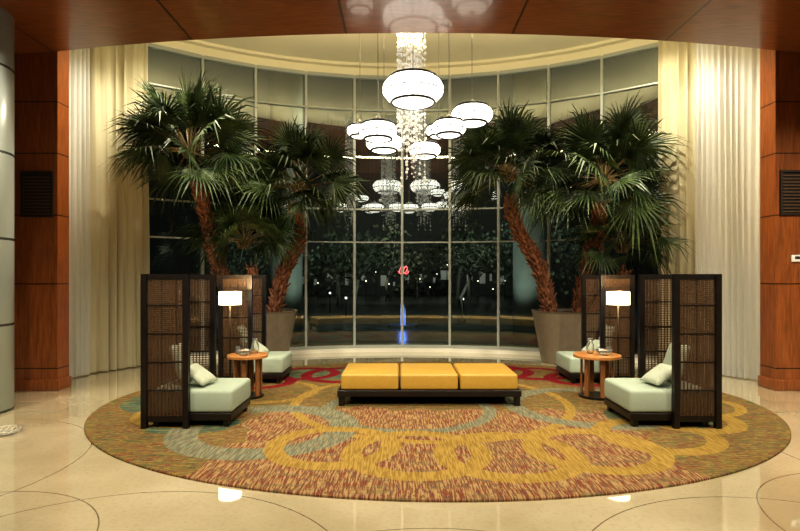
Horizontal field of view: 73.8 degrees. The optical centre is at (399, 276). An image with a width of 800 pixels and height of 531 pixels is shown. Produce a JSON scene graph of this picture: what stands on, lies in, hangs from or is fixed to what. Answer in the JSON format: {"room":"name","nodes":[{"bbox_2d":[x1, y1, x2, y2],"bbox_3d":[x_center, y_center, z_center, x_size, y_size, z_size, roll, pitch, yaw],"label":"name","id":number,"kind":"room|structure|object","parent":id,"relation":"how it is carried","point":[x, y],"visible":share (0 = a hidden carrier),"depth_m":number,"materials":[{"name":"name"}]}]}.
{"room":"hotel lobby","nodes":[
{"label":"hotel lobby","id":0,"kind":"room"},
{"bbox_2d":[14,50,68,378],"bbox_3d":[-6.990,-1.525,7.885,4.020,6.350,0.270,0,0,0],"label":"wall","id":1,"kind":"structure","parent":0,"point":[41,80],"depth_m":7.75,"materials":[{"name":"red wood"}]},
{"bbox_2d":[20,171,52,216],"bbox_3d":[-5.270,-1.200,7.735,0.460,0.660,0.030,0,0,0],"label":"air vent","id":2,"kind":"object","parent":1,"relation":"in","point":[36,187],"visible":1,"depth_m":7.73,"materials":[{"name":"grey"}]},
{"bbox_2d":[14,376,71,390],"bbox_3d":[-6.975,1.570,7.880,4.050,0.160,0.320,0,0,0],"label":"baseboard","id":3,"kind":"structure","parent":1,"relation":"attached to","point":[19,384],"depth_m":7.72,"materials":[{"name":"red wood"}]},
{"bbox_2d":[0,352,799,530],"bbox_3d":[0.000,1.700,4.010,18.000,0.100,16.020,0,0,0],"label":"floor","id":4,"kind":"structure","parent":0,"point":[53,478],"depth_m":3.94,"materials":[{"name":"stone"}]},
{"bbox_2d":[0,7,13,413],"bbox_3d":[-5.220,-0.800,6.500,0.840,4.900,0.840,0,0,0],"label":"column","id":5,"kind":"structure","parent":4,"relation":"on","point":[6,19],"depth_m":6.50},
{"bbox_2d":[0,425,23,436],"bbox_3d":[-4.140,1.623,5.600,0.320,0.054,0.320,0,0,0],"label":"dish","id":6,"kind":"object","parent":4,"relation":"on","point":[4,433],"visible":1,"depth_m":5.62,"materials":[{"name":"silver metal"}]},
{"bbox_2d":[201,55,254,354],"bbox_3d":[-3.541,-1.410,11.004,1.061,6.120,0.120,0,0,-27],"label":"window","id":7,"kind":"structure","parent":4,"relation":"on","point":[206,58],"depth_m":10.86,"materials":[{"name":"silver metal"}]},
{"bbox_2d":[97,62,372,350],"bbox_3d":[-2.850,-1.059,9.631,4.967,5.419,3.292,0,0,-11],"label":"potted palm","id":8,"kind":"object","parent":4,"relation":"on","point":[198,108],"visible":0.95,"depth_m":9.52,"materials":[{"name":"plant"}]},
{"bbox_2d":[241,308,296,350],"bbox_3d":[-2.660,1.150,10.350,1.320,1.000,1.320,0,0,0],"label":"planter","id":9,"kind":"object","parent":8,"relation":"attached to","point":[279,322],"depth_m":9.95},
{"bbox_2d":[254,65,304,349],"bbox_3d":[-2.571,-1.410,11.427,1.061,6.120,0.120,0,0,-19],"label":"window","id":10,"kind":"structure","parent":4,"relation":"on","point":[257,67],"depth_m":11.32,"materials":[{"name":"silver metal"}]},
{"bbox_2d":[305,71,352,349],"bbox_3d":[-1.552,-1.410,11.715,1.061,6.120,0.120,0,0,-12],"label":"window","id":11,"kind":"structure","parent":4,"relation":"on","point":[308,73],"depth_m":11.63,"materials":[{"name":"silver metal"}]},
{"bbox_2d":[353,75,400,347],"bbox_3d":[-0.504,-1.410,11.862,1.061,6.120,0.120,0,0,-4],"label":"window","id":12,"kind":"structure","parent":4,"relation":"on","point":[355,77],"depth_m":11.77,"materials":[{"name":"silver metal"}]},
{"bbox_2d":[191,348,656,363],"bbox_3d":[0.050,1.610,10.931,9.723,0.080,1.788,0,0,0],"label":"window sill","id":13,"kind":"structure","parent":4,"relation":"on","point":[345,350],"depth_m":11.58,"materials":[{"name":"beige"}]},
{"bbox_2d":[401,75,448,347],"bbox_3d":[0.554,-1.410,11.866,1.061,6.120,0.120,0,0,4],"label":"window","id":14,"kind":"structure","parent":4,"relation":"on","point":[441,77],"depth_m":11.84,"materials":[{"name":"silver metal"}]},
{"bbox_2d":[84,361,790,501],"bbox_3d":[0.400,1.639,7.100,8.400,0.021,6.400,0,0,0],"label":"carpet","id":15,"kind":"object","parent":4,"relation":"on","point":[297,438],"visible":0.7,"depth_m":5.15,"materials":[{"name":"multicoloured carpet"}]},
{"bbox_2d":[140,274,250,428],"bbox_3d":[-2.300,0.798,6.150,0.960,1.660,0.880,0,0,0],"label":"chair","id":16,"kind":"object","parent":15,"relation":"on","point":[163,398],"visible":0.98,"depth_m":5.74,"materials":[{"name":"brown wood"}]},
{"bbox_2d":[169,343,192,383],"bbox_3d":[-2.530,0.993,6.210,0.198,0.438,0.460,0,0,-4],"label":"throw pillow","id":17,"kind":"object","parent":16,"relation":"on","point":[191,361],"visible":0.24,"depth_m":6.02,"materials":[{"name":"fabric"}]},
{"bbox_2d":[182,363,217,385],"bbox_3d":[-2.280,1.103,6.050,0.282,0.209,0.340,0,0,8],"label":"throw pillow","id":18,"kind":"object","parent":16,"relation":"on","point":[199,374],"visible":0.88,"depth_m":5.98,"materials":[{"name":"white fabric"}]},
{"bbox_2d":[150,378,250,411],"bbox_3d":[-2.270,1.352,6.150,0.900,0.248,0.750,0,0,0],"label":"seat cushion","id":19,"kind":"object","parent":16,"relation":"on","point":[222,394],"depth_m":5.79,"materials":[{"name":"fabric"}]},
{"bbox_2d":[219,291,241,377],"bbox_3d":[-2.390,0.918,7.500,0.310,1.420,0.310,0,0,0],"label":"floor lamp","id":20,"kind":"object","parent":15,"relation":"on","point":[230,298],"visible":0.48,"depth_m":7.40,"materials":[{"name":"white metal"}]},
{"bbox_2d":[227,352,267,399],"bbox_3d":[-2.070,1.339,7.250,0.540,0.578,0.540,0,0,0],"label":"side table","id":21,"kind":"object","parent":15,"relation":"on","point":[239,362],"visible":0.58,"depth_m":7.16,"materials":[{"name":"orange wood"}]},
{"bbox_2d":[235,349,251,355],"bbox_3d":[-2.100,1.015,7.160,0.220,0.070,0.220,0,0,0],"label":"glass bowl","id":22,"kind":"object","parent":21,"relation":"on","point":[242,352],"visible":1,"depth_m":7.11,"materials":[{"name":"white"}]},
{"bbox_2d":[251,338,258,352],"bbox_3d":[-2.000,0.950,7.360,0.110,0.200,0.110,0,0,0],"label":"glass vase","id":23,"kind":"object","parent":21,"relation":"on","point":[255,345],"visible":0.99,"depth_m":7.33,"materials":[{"name":"white"}]},
{"bbox_2d":[218,275,291,383],"bbox_3d":[-2.270,0.798,8.500,0.960,1.660,0.880,0,0,0],"label":"chair","id":24,"kind":"object","parent":15,"relation":"on","point":[277,365],"visible":0.7,"depth_m":8.10,"materials":[{"name":"brown wood"}]},
{"bbox_2d":[237,324,246,348],"bbox_3d":[-2.500,0.993,8.560,0.198,0.438,0.460,0,0,-4],"label":"throw pillow","id":25,"kind":"object","parent":24,"relation":"on","point":[242,324],"visible":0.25,"depth_m":8.37,"materials":[{"name":"fabric"}]},
{"bbox_2d":[246,341,269,352],"bbox_3d":[-2.250,1.103,8.400,0.282,0.209,0.340,0,0,8],"label":"throw pillow","id":26,"kind":"object","parent":24,"relation":"on","point":[262,348],"visible":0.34,"depth_m":8.39,"materials":[{"name":"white fabric"}]},
{"bbox_2d":[224,351,291,372],"bbox_3d":[-2.240,1.352,8.500,0.900,0.248,0.750,0,0,0],"label":"seat cushion","id":27,"kind":"object","parent":24,"relation":"on","point":[276,361],"depth_m":8.13,"materials":[{"name":"fabric"}]},
{"bbox_2d":[337,363,521,405],"bbox_3d":[0.370,1.428,7.170,2.320,0.400,0.940,0,0,0],"label":"bench","id":28,"kind":"object","parent":15,"relation":"on","point":[358,380],"visible":1,"depth_m":6.72,"materials":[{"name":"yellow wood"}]},
{"bbox_2d":[341,363,398,389],"bbox_3d":[-0.383,1.327,7.170,0.729,0.198,0.900,0,0,0],"label":"seat cushion","id":29,"kind":"object","parent":28,"relation":"on","point":[356,376],"depth_m":6.72,"materials":[{"name":"yellow fabric"}]},
{"bbox_2d":[400,363,457,389],"bbox_3d":[0.370,1.327,7.170,0.729,0.198,0.900,0,0,0],"label":"seat cushion","id":30,"kind":"object","parent":28,"relation":"on","point":[413,376],"depth_m":6.72,"materials":[{"name":"yellow fabric"}]},
{"bbox_2d":[453,363,517,389],"bbox_3d":[1.123,1.327,7.170,0.729,0.198,0.900,0,0,0],"label":"seat cushion","id":31,"kind":"object","parent":28,"relation":"on","point":[470,376],"depth_m":6.73,"materials":[{"name":"yellow leather"}]},
{"bbox_2d":[556,275,634,383],"bbox_3d":[3.070,0.798,8.500,0.960,1.660,0.880,0,0,0],"label":"chair","id":32,"kind":"object","parent":15,"relation":"on","point":[568,365],"visible":0.74,"depth_m":8.09,"materials":[{"name":"brown wood"}]},
{"bbox_2d":[581,340,599,350],"bbox_3d":[3.050,1.103,8.400,0.282,0.209,0.340,0,0,-8],"label":"throw pillow","id":33,"kind":"object","parent":32,"relation":"on","point":[596,342],"visible":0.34,"depth_m":8.33,"materials":[{"name":"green fabric"}]},
{"bbox_2d":[556,351,627,372],"bbox_3d":[3.040,1.352,8.500,0.900,0.248,0.750,0,0,0],"label":"seat cushion","id":34,"kind":"object","parent":32,"relation":"on","point":[565,361],"depth_m":8.13,"materials":[{"name":"fabric"}]},
{"bbox_2d":[598,324,614,345],"bbox_3d":[3.300,0.993,8.560,0.198,0.438,0.460,0,0,4],"label":"throw pillow","id":35,"kind":"object","parent":32,"relation":"on","point":[606,324],"visible":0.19,"depth_m":8.37,"materials":[{"name":"fabric"}]},
{"bbox_2d":[573,351,621,400],"bbox_3d":[2.680,1.339,7.250,0.620,0.578,0.620,0,0,0],"label":"side table","id":36,"kind":"object","parent":15,"relation":"on","point":[589,393],"visible":0.86,"depth_m":7.14,"materials":[{"name":"orange wood"}]},
{"bbox_2d":[586,338,593,353],"bbox_3d":[2.620,0.950,7.340,0.110,0.200,0.110,0,0,0],"label":"glass vase","id":37,"kind":"object","parent":36,"relation":"on","point":[590,345],"visible":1,"depth_m":7.30,"materials":[{"name":"white"}]},
{"bbox_2d":[596,349,612,354],"bbox_3d":[2.750,1.015,7.180,0.220,0.070,0.220,0,0,0],"label":"glass bowl","id":38,"kind":"object","parent":36,"relation":"on","point":[599,351],"visible":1,"depth_m":7.12,"materials":[{"name":"white"}]},
{"bbox_2d":[606,291,629,377],"bbox_3d":[3.070,0.918,7.500,0.310,1.420,0.310,0,0,0],"label":"floor lamp","id":39,"kind":"object","parent":15,"relation":"on","point":[617,298],"visible":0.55,"depth_m":7.40,"materials":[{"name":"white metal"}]},
{"bbox_2d":[604,274,721,428],"bbox_3d":[2.970,0.798,6.150,0.960,1.660,0.880,0,0,0],"label":"chair","id":40,"kind":"object","parent":15,"relation":"on","point":[687,398],"visible":0.98,"depth_m":5.74,"materials":[{"name":"brown wood"}]},
{"bbox_2d":[640,363,671,385],"bbox_3d":[2.950,1.103,6.050,0.282,0.209,0.340,0,0,-8],"label":"throw pillow","id":41,"kind":"object","parent":40,"relation":"on","point":[660,373],"visible":0.89,"depth_m":5.99,"materials":[{"name":"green fabric"}]},
{"bbox_2d":[604,378,710,411],"bbox_3d":[2.940,1.352,6.150,0.900,0.248,0.750,0,0,0],"label":"seat cushion","id":42,"kind":"object","parent":40,"relation":"on","point":[625,394],"depth_m":5.80,"materials":[{"name":"fabric"}]},
{"bbox_2d":[663,342,689,380],"bbox_3d":[3.200,0.993,6.210,0.198,0.438,0.460,0,0,4],"label":"throw pillow","id":43,"kind":"object","parent":40,"relation":"on","point":[668,357],"visible":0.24,"depth_m":6.22,"materials":[{"name":"fabric"}]},
{"bbox_2d":[449,71,496,348],"bbox_3d":[1.604,-1.410,11.725,1.061,6.120,0.120,0,0,12],"label":"window","id":44,"kind":"structure","parent":4,"relation":"on","point":[494,73],"depth_m":11.76,"materials":[{"name":"silver metal"}]},
{"bbox_2d":[497,65,546,350],"bbox_3d":[2.624,-1.410,11.444,1.061,6.120,0.120,0,0,19],"label":"window","id":45,"kind":"structure","parent":4,"relation":"on","point":[543,67],"depth_m":11.55,"materials":[{"name":"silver metal"}]},
{"bbox_2d":[436,90,696,364],"bbox_3d":[2.964,-0.800,9.595,4.685,4.900,3.092,0,0,4],"label":"potted palm","id":46,"kind":"object","parent":4,"relation":"on","point":[557,329],"visible":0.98,"depth_m":9.48,"materials":[{"name":"plant"}]},
{"bbox_2d":[531,308,599,364],"bbox_3d":[3.220,1.150,10.350,1.320,1.000,1.320,0,0,0],"label":"planter","id":47,"kind":"object","parent":46,"relation":"attached to","point":[557,329],"depth_m":9.90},
{"bbox_2d":[547,55,600,279],"bbox_3d":[3.597,-1.410,11.027,1.061,6.120,0.120,0,0,27],"label":"window","id":48,"kind":"structure","parent":4,"relation":"on","point":[595,58],"depth_m":11.20,"materials":[{"name":"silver metal"}]},
{"bbox_2d":[0,0,799,52],"bbox_3d":[0.000,-4.000,1.875,18.000,1.500,11.750,0,0,0],"label":"ceiling","id":49,"kind":"structure","parent":0,"point":[40,26],"depth_m":6.70,"materials":[{"name":"brown wood"}]},
{"bbox_2d":[200,33,613,63],"bbox_3d":[0.000,-4.775,9.475,16.000,0.150,5.150,0,0,0],"label":"ceiling","id":50,"kind":"structure","parent":0,"point":[364,47],"depth_m":10.82,"materials":[{"name":"beige paint"}]},
{"bbox_2d":[69,48,90,376],"bbox_3d":[-5.370,-1.520,8.535,0.085,6.300,0.851,0,0,25],"label":"curtain","id":51,"kind":"object","parent":50,"relation":"hanging from","point":[79,59],"visible":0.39,"depth_m":8.75,"materials":[{"name":"beige fabric"}]},
{"bbox_2d":[90,43,149,372],"bbox_3d":[-4.992,-1.520,9.481,0.157,6.300,1.078,0,0,35],"label":"curtain","id":52,"kind":"object","parent":50,"relation":"hanging from","point":[119,212],"visible":0.68,"depth_m":9.40,"materials":[{"name":"beige fabric"}]},
{"bbox_2d":[346,120,362,139],"bbox_3d":[-0.623,-3.430,8.300,0.437,2.540,0.437,0,0,0],"label":"pendant lamp","id":53,"kind":"object","parent":50,"relation":"hanging from","point":[352,130],"visible":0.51,"depth_m":8.16,"materials":[{"name":"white glass"}]},
{"bbox_2d":[358,116,397,143],"bbox_3d":[-0.314,-3.315,7.600,0.575,2.770,0.575,0,0,0],"label":"pendant lamp","id":54,"kind":"object","parent":50,"relation":"hanging from","point":[378,130],"visible":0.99,"depth_m":7.41,"materials":[{"name":"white glass"}]},
{"bbox_2d":[365,134,402,154],"bbox_3d":[-0.243,-3.292,8.100,0.580,2.817,0.580,0,0,0],"label":"pendant lamp","id":55,"kind":"object","parent":50,"relation":"hanging from","point":[392,147],"visible":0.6,"depth_m":7.97,"materials":[{"name":"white glass"}]},
{"bbox_2d":[153,38,657,75],"bbox_3d":[0.050,-4.575,10.808,11.003,0.250,2.424,0,0,0],"label":"trim","id":56,"kind":"structure","parent":50,"relation":"attached to","point":[203,48],"depth_m":11.32,"materials":[{"name":"beige paint"}]},
{"bbox_2d":[396,33,426,189],"bbox_3d":[0.171,-3.021,8.144,0.468,3.359,0.262,0,0,-10],"label":"strands","id":57,"kind":"object","parent":50,"relation":"hanging from","point":[417,116],"visible":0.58,"depth_m":8.11,"materials":[{"name":"clear glass"}]},
{"bbox_2d":[381,68,444,110],"bbox_3d":[0.189,-3.585,7.750,0.923,2.229,0.923,0,0,0],"label":"pendant lamp","id":58,"kind":"object","parent":50,"relation":"hanging from","point":[409,89],"visible":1,"depth_m":7.45,"materials":[{"name":"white glass"}]},
{"bbox_2d":[409,137,441,159],"bbox_3d":[0.396,-3.288,8.450,0.524,2.824,0.524,0,0,0],"label":"pendant lamp","id":59,"kind":"object","parent":50,"relation":"hanging from","point":[432,150],"visible":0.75,"depth_m":8.27,"materials":[{"name":"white glass"}]},
{"bbox_2d":[411,142,439,158],"bbox_3d":[0.396,-2.013,8.450,0.492,0.275,0.492,0,0,0],"label":"diffuser","id":60,"kind":"object","parent":59,"relation":"attached to","point":[432,150],"depth_m":8.27,"materials":[{"name":"white glass"}]},
{"bbox_2d":[425,123,443,139],"bbox_3d":[0.637,-3.482,8.700,0.456,2.436,0.456,0,0,0],"label":"pendant lamp","id":61,"kind":"object","parent":50,"relation":"hanging from","point":[429,133],"visible":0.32,"depth_m":8.64,"materials":[{"name":"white glass"}]},
{"bbox_2d":[426,125,438,138],"bbox_3d":[0.637,-2.383,8.700,0.424,0.238,0.424,0,0,0],"label":"diffuser","id":62,"kind":"object","parent":61,"relation":"attached to","point":[431,135],"depth_m":8.62,"materials":[{"name":"white glass"}]},
{"bbox_2d":[431,114,466,138],"bbox_3d":[0.708,-3.357,7.700,0.524,2.685,0.524,0,0,0],"label":"pendant lamp","id":63,"kind":"object","parent":50,"relation":"hanging from","point":[448,127],"visible":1,"depth_m":7.53,"materials":[{"name":"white glass"}]},
{"bbox_2d":[451,99,493,128],"bbox_3d":[1.067,-3.466,7.900,0.641,2.469,0.641,0,0,0],"label":"pendant lamp","id":64,"kind":"object","parent":50,"relation":"hanging from","point":[475,114],"visible":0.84,"depth_m":7.68,"materials":[{"name":"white glass"}]},
{"bbox_2d":[658,40,694,367],"bbox_3d":[5.013,-1.520,9.635,0.152,6.300,0.689,0,0,-34],"label":"curtain","id":65,"kind":"object","parent":50,"relation":"hanging from","point":[675,59],"visible":0.51,"depth_m":9.62,"materials":[{"name":"beige fabric"}]},
{"bbox_2d":[694,43,759,379],"bbox_3d":[5.474,-1.520,8.711,0.084,6.300,1.264,0,0,-36],"label":"curtain","id":66,"kind":"object","parent":50,"relation":"hanging from","point":[726,78],"visible":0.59,"depth_m":8.78,"materials":[{"name":"beige fabric"}]},
{"bbox_2d":[760,49,799,378],"bbox_3d":[7.230,-1.525,7.915,3.540,6.350,0.330,0,0,0],"label":"wall","id":67,"kind":"structure","parent":0,"point":[779,70],"depth_m":7.75,"materials":[{"name":"red wood"}]},
{"bbox_2d":[758,375,799,390],"bbox_3d":[7.215,1.570,7.910,3.570,0.160,0.380,0,0,0],"label":"baseboard","id":68,"kind":"structure","parent":67,"relation":"attached to","point":[773,384],"depth_m":7.72,"materials":[{"name":"red wood"}]},
{"bbox_2d":[780,170,799,214],"bbox_3d":[5.810,-1.225,7.735,0.580,0.650,0.030,0,0,0],"label":"air vent","id":69,"kind":"object","parent":67,"relation":"in","point":[789,179],"visible":1,"depth_m":7.73,"materials":[{"name":"grey"}]},
{"bbox_2d":[791,255,799,261],"bbox_3d":[5.760,-0.270,7.736,0.160,0.100,0.028,0,0,0],"label":"thermostat","id":70,"kind":"object","parent":67,"relation":"attached to","point":[794,258],"visible":1,"depth_m":7.72,"materials":[{"name":"white plastic"}]},
{"label":"outside","id":71,"kind":"structure","parent":0,"visible":0},
{"bbox_2d":[182,295,656,354],"bbox_3d":[0.000,1.860,39.350,80.000,0.180,61.300,0,0,0],"label":"ground","id":72,"kind":"structure","parent":71,"point":[430,313],"depth_m":22.20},
{"bbox_2d":[196,228,268,287],"bbox_3d":[-8.320,-0.702,27.088,4.157,4.949,3.020,0,0,0],"label":"tree","id":73,"kind":"object","parent":72,"relation":"on","point":[233,271],"visible":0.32,"depth_m":26.70,"materials":[{"name":"green plant"}]},
{"bbox_2d":[248,216,321,265],"bbox_3d":[-7.404,-1.442,33.944,4.984,6.428,3.766,0,0,16],"label":"tree","id":74,"kind":"object","parent":72,"relation":"on","point":[308,231],"visible":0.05,"depth_m":33.91,"materials":[{"name":"green plant"}]},
{"bbox_2d":[269,71,302,346],"bbox_3d":[-2.950,-2.090,13.800,0.840,7.720,0.840,0,0,0],"label":"column","id":75,"kind":"structure","parent":72,"relation":"on","point":[285,88],"depth_m":13.47,"materials":[{"name":"concrete"}]},
{"bbox_2d":[246,232,329,279],"bbox_3d":[-4.189,-0.051,20.038,3.144,3.646,2.414,0,0,0],"label":"tree","id":76,"kind":"object","parent":72,"relation":"on","point":[316,254],"visible":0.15,"depth_m":19.94,"materials":[{"name":"green plant"}]},
{"bbox_2d":[311,243,362,297],"bbox_3d":[-5.063,-0.636,43.947,5.020,4.821,3.734,0,0,0],"label":"tree","id":77,"kind":"object","parent":72,"relation":"on","point":[317,250],"visible":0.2,"depth_m":43.90,"materials":[{"name":"green plant"}]},
{"bbox_2d":[303,231,377,305],"bbox_3d":[-3.998,-0.535,33.257,4.691,4.617,3.782,0,0,35],"label":"tree","id":78,"kind":"object","parent":72,"relation":"on","point":[324,262],"visible":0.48,"depth_m":32.90,"materials":[{"name":"green plant"}]},
{"bbox_2d":[345,297,346,315],"bbox_3d":[-2.432,1.330,24.000,0.110,0.879,0.110,0,0,0],"label":"lamp","id":79,"kind":"object","parent":72,"relation":"on","point":[345,297],"visible":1,"depth_m":23.99,"materials":[{"name":"black metal"}]},
{"bbox_2d":[315,210,406,313],"bbox_3d":[-1.812,-0.718,25.520,3.513,4.990,3.681,0,0,-43],"label":"tree","id":80,"kind":"object","parent":72,"relation":"on","point":[359,273],"visible":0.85,"depth_m":25.32,"materials":[{"name":"green plant"}]},
{"bbox_2d":[351,211,441,301],"bbox_3d":[-0.425,-1.552,38.106,6.217,6.664,3.832,0,0,-13],"label":"tree","id":81,"kind":"object","parent":72,"relation":"on","point":[406,260],"visible":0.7,"depth_m":37.99,"materials":[{"name":"green plant"}]},
{"bbox_2d":[388,313,416,328],"bbox_3d":[0.090,1.195,18.600,1.040,1.150,1.040,0,0,0],"label":"fountain","id":82,"kind":"object","parent":72,"relation":"on","point":[392,325],"visible":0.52,"depth_m":18.28,"materials":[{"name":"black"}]},
{"bbox_2d":[388,323,416,328],"bbox_3d":[0.090,1.710,18.600,1.040,0.120,1.040,0,0,0],"label":"basin","id":83,"kind":"object","parent":82,"relation":"in","point":[393,325],"depth_m":18.24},
{"bbox_2d":[149,130,657,294],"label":"window","id":84,"kind":"structure","parent":72,"relation":"on","point":[383,172],"depth_m":51.99,"materials":[{"name":"grey"}]},
{"bbox_2d":[389,232,445,297],"bbox_3d":[1.445,-0.993,44.897,4.507,5.546,3.946,0,0,32],"label":"tree","id":85,"kind":"object","parent":72,"relation":"on","point":[424,259],"visible":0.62,"depth_m":44.91,"materials":[{"name":"green plant"}]},
{"bbox_2d":[424,207,505,305],"bbox_3d":[3.942,-1.285,33.148,4.974,6.111,4.235,0,0,37],"label":"tree","id":86,"kind":"object","parent":72,"relation":"on","point":[457,230],"visible":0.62,"depth_m":32.74,"materials":[{"name":"green plant"}]},
{"bbox_2d":[429,230,506,321],"bbox_3d":[2.771,-0.079,20.921,2.780,3.715,2.307,0,0,19],"label":"tree","id":87,"kind":"object","parent":72,"relation":"on","point":[465,256],"visible":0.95,"depth_m":20.84,"materials":[{"name":"green plant"}]},
{"bbox_2d":[440,220,507,300],"bbox_3d":[5.521,-1.258,40.104,5.084,6.063,4.266,0,0,0],"label":"tree","id":88,"kind":"object","parent":72,"relation":"on","point":[469,292],"visible":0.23,"depth_m":39.87,"materials":[{"name":"green plant"}]},
{"bbox_2d":[490,234,512,289],"bbox_3d":[7.155,-0.567,34.021,3.920,4.692,2.721,0,0,-19],"label":"tree","id":89,"kind":"object","parent":72,"relation":"on","point":[510,268],"visible":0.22,"depth_m":33.80,"materials":[{"name":"green plant"}]},
{"bbox_2d":[513,70,545,347],"bbox_3d":[3.350,-2.090,13.800,0.840,7.720,0.840,0,0,0],"label":"window","id":90,"kind":"structure","parent":72,"relation":"on","point":[527,85],"depth_m":13.44,"materials":[{"name":"glass"}]},
{"bbox_2d":[481,213,578,308],"bbox_3d":[5.910,-0.763,23.938,3.829,5.073,3.749,0,0,38],"label":"tree","id":91,"kind":"object","parent":72,"relation":"on","point":[561,247],"visible":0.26,"depth_m":23.80,"materials":[{"name":"green plant"}]},
{"bbox_2d":[551,215,617,285],"bbox_3d":[9.436,-0.796,28.079,3.750,5.145,3.121,0,0,0],"label":"tree","id":92,"kind":"object","parent":72,"relation":"on","point":[568,243],"visible":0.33,"depth_m":28.09,"materials":[{"name":"green plant"}]},
{"bbox_3d":[-5.595,-1.525,9.185,1.410,6.350,2.330,0,0,0],"label":"wall","id":93,"kind":"structure","parent":0,"visible":0},
{"bbox_2d":[148,43,201,354],"bbox_3d":[-4.445,-1.410,10.452,1.061,6.120,0.120,0,0,-35],"label":"window","id":94,"kind":"structure","parent":93,"relation":"in","point":[150,45],"depth_m":10.40,"materials":[{"name":"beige metal"}]},
{"bbox_3d":[5.795,-1.525,9.215,1.610,6.350,2.270,0,0,0],"label":"wall","id":95,"kind":"structure","parent":0,"visible":0},
{"bbox_2d":[600,42,659,358],"bbox_3d":[4.525,-1.410,10.467,1.111,6.120,0.120,0,0,35],"label":"window","id":96,"kind":"structure","parent":95,"relation":"in","point":[653,45],"depth_m":10.57,"materials":[{"name":"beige metal"}]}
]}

